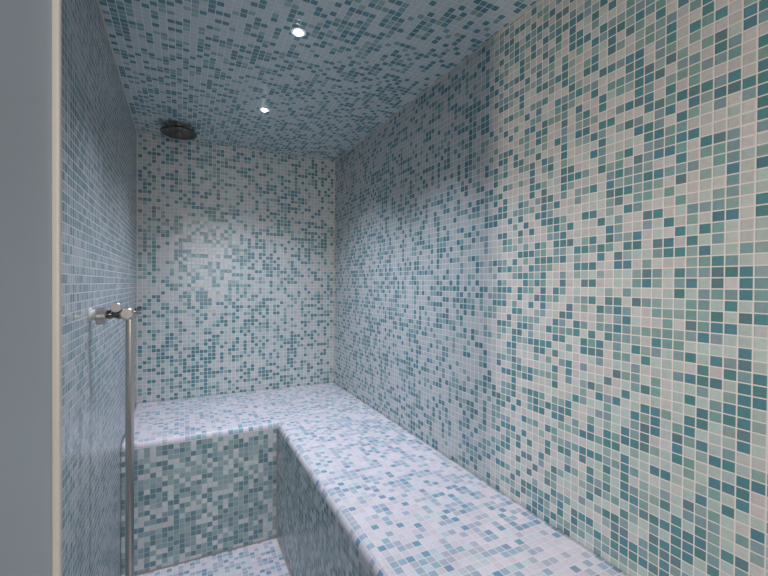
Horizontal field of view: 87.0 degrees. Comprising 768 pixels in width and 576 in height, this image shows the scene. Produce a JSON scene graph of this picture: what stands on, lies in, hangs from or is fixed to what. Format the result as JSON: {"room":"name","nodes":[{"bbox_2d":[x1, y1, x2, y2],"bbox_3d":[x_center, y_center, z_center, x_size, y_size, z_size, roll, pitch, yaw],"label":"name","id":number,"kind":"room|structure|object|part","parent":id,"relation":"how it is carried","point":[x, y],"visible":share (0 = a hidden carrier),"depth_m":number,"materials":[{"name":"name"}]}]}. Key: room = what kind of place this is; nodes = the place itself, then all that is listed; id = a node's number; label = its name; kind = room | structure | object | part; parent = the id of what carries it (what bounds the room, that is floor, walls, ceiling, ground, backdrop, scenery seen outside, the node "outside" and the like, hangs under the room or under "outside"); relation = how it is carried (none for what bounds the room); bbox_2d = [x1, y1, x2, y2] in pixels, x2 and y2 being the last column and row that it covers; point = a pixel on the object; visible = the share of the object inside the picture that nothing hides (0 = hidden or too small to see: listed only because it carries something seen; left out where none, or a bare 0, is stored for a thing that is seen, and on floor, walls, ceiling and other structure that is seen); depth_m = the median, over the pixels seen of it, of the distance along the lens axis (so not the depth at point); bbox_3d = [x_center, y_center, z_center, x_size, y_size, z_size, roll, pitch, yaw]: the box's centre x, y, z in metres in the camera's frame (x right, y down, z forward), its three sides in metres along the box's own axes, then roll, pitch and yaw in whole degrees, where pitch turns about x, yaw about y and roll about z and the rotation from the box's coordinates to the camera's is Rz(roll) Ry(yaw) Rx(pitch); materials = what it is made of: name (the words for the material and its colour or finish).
{"room":"spa","nodes":[
{"label":"spa","id":0,"kind":"room"},
{"bbox_2d":[61,0,136,575],"bbox_3d":[-0.849,0.178,1.161,0.050,1.986,2.211,0,1,-27],"label":"wall","id":1,"kind":"structure","parent":0,"point":[99,134],"depth_m":1.10,"materials":[{"name":"tile"}]},
{"bbox_2d":[89,302,142,575],"bbox_3d":[-0.724,0.604,1.097,0.118,1.132,0.054,0,1,-27],"label":"grab bar","id":2,"kind":"object","parent":1,"relation":"attached to","point":[101,316],"visible":1,"depth_m":1.10,"materials":[{"name":"silver metal"}]},
{"bbox_3d":[-0.710,0.051,1.073,0.026,0.026,0.014,0,1,-27],"label":"control knob","id":3,"kind":"part","parent":2,"relation":"part of","materials":[{"name":"silver metal"}]},
{"bbox_2d":[97,0,136,131],"bbox_3d":[-0.819,-0.813,1.164,0.004,0.004,2.209,0,1,-27],"label":"trim","id":4,"kind":"structure","parent":1,"relation":"attached to","point":[97,0],"depth_m":1.42,"materials":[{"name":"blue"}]},
{"bbox_2d":[138,538,289,575],"bbox_3d":[-0.294,1.198,1.345,1.112,0.050,2.401,0,1,-27],"label":"floor","id":5,"kind":"structure","parent":0,"point":[265,558],"depth_m":1.71,"materials":[{"name":"tile"}]},
{"bbox_2d":[121,382,628,575],"bbox_3d":[-0.336,0.901,1.429,1.109,0.540,2.205,0,1,-27],"label":"tiled bench","id":6,"kind":"object","parent":5,"relation":"on","point":[342,488],"visible":0.99,"depth_m":1.62,"materials":[{"name":"tile"}]},
{"bbox_3d":[-0.787,0.909,1.781,0.616,0.511,0.060,0,1,-27],"label":"panel","id":7,"kind":"part","parent":6,"relation":"part of","materials":[{"name":"tile"}]},
{"bbox_3d":[-0.117,0.919,1.194,0.060,0.511,1.587,0,1,-27],"label":"panel","id":8,"kind":"part","parent":6,"relation":"part of","materials":[{"name":"tile"}]},
{"bbox_2d":[137,132,334,402],"bbox_3d":[-0.835,0.165,2.432,1.112,1.986,0.050,0,1,-27],"label":"wall","id":9,"kind":"structure","parent":0,"point":[235,245],"depth_m":2.37,"materials":[{"name":"tile"}]},
{"bbox_2d":[136,189,136,403],"bbox_3d":[-1.317,-0.106,2.157,0.003,1.446,0.003,0,1,-27],"label":"trim","id":10,"kind":"structure","parent":9,"relation":"attached to","point":[136,189],"depth_m":2.16,"materials":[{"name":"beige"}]},
{"bbox_2d":[333,175,334,381],"bbox_3d":[-0.326,-0.103,2.652,0.004,1.446,0.004,0,1,-27],"label":"trim","id":11,"kind":"structure","parent":9,"relation":"attached to","point":[334,175],"depth_m":2.65,"materials":[{"name":"beige"}]},
{"bbox_2d":[99,0,538,161],"bbox_3d":[-0.280,-0.838,1.325,1.112,0.050,2.401,0,1,-27],"label":"ceiling","id":12,"kind":"structure","parent":0,"point":[208,68],"depth_m":1.45,"materials":[{"name":"tile"}]},
{"bbox_2d":[160,124,196,139],"bbox_3d":[-1.048,-0.806,2.070,0.170,0.043,0.170,0,1,-27],"label":"shower","id":13,"kind":"object","parent":12,"relation":"attached to","point":[176,131],"visible":1,"depth_m":2.05,"materials":[{"name":"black metal"}]},
{"bbox_2d":[259,107,269,111],"bbox_3d":[-0.549,-0.815,1.860,0.049,0.010,0.049,0,1,-27],"label":"recessed light","id":14,"kind":"object","parent":12,"relation":"in","point":[263,109],"visible":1,"depth_m":1.85,"materials":[{"name":"white ceramic"}]},
{"bbox_2d":[291,27,305,36],"bbox_3d":[-0.272,-0.807,1.285,0.049,0.010,0.049,0,1,-27],"label":"recessed light","id":15,"kind":"object","parent":12,"relation":"in","point":[299,32],"visible":1,"depth_m":1.28,"materials":[{"name":"white ceramic"}]},
{"bbox_2d":[334,0,767,575],"bbox_3d":[0.233,0.181,1.595,0.050,1.986,2.401,0,1,-27],"label":"wall","id":16,"kind":"structure","parent":0,"point":[551,261],"depth_m":0.99,"materials":[{"name":"tile"}]},
{"bbox_2d":[335,0,540,161],"bbox_3d":[0.173,-0.811,1.659,0.003,0.003,2.209,0,1,-27],"label":"trim","id":17,"kind":"structure","parent":16,"relation":"attached to","point":[539,0],"depth_m":1.47,"materials":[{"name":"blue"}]},
{"bbox_3d":[-0.269,0.191,0.212,0.140,1.986,0.005,0,1,-27],"label":"wall","id":18,"kind":"structure","parent":0,"visible":0},
{"bbox_2d":[0,0,51,575],"bbox_3d":[-0.241,0.192,0.164,0.146,1.986,0.105,0,1,-27],"label":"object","id":19,"kind":"structure","parent":18,"relation":"in","point":[25,25],"depth_m":0.20,"materials":[{"name":"grey"}]},
{"bbox_2d":[52,0,61,575],"bbox_3d":[-0.202,0.191,0.246,0.010,1.986,0.005,0,1,-27],"label":"trim","id":20,"kind":"structure","parent":18,"relation":"attached to","point":[56,4],"depth_m":0.24,"materials":[{"name":"beige"}]}
]}

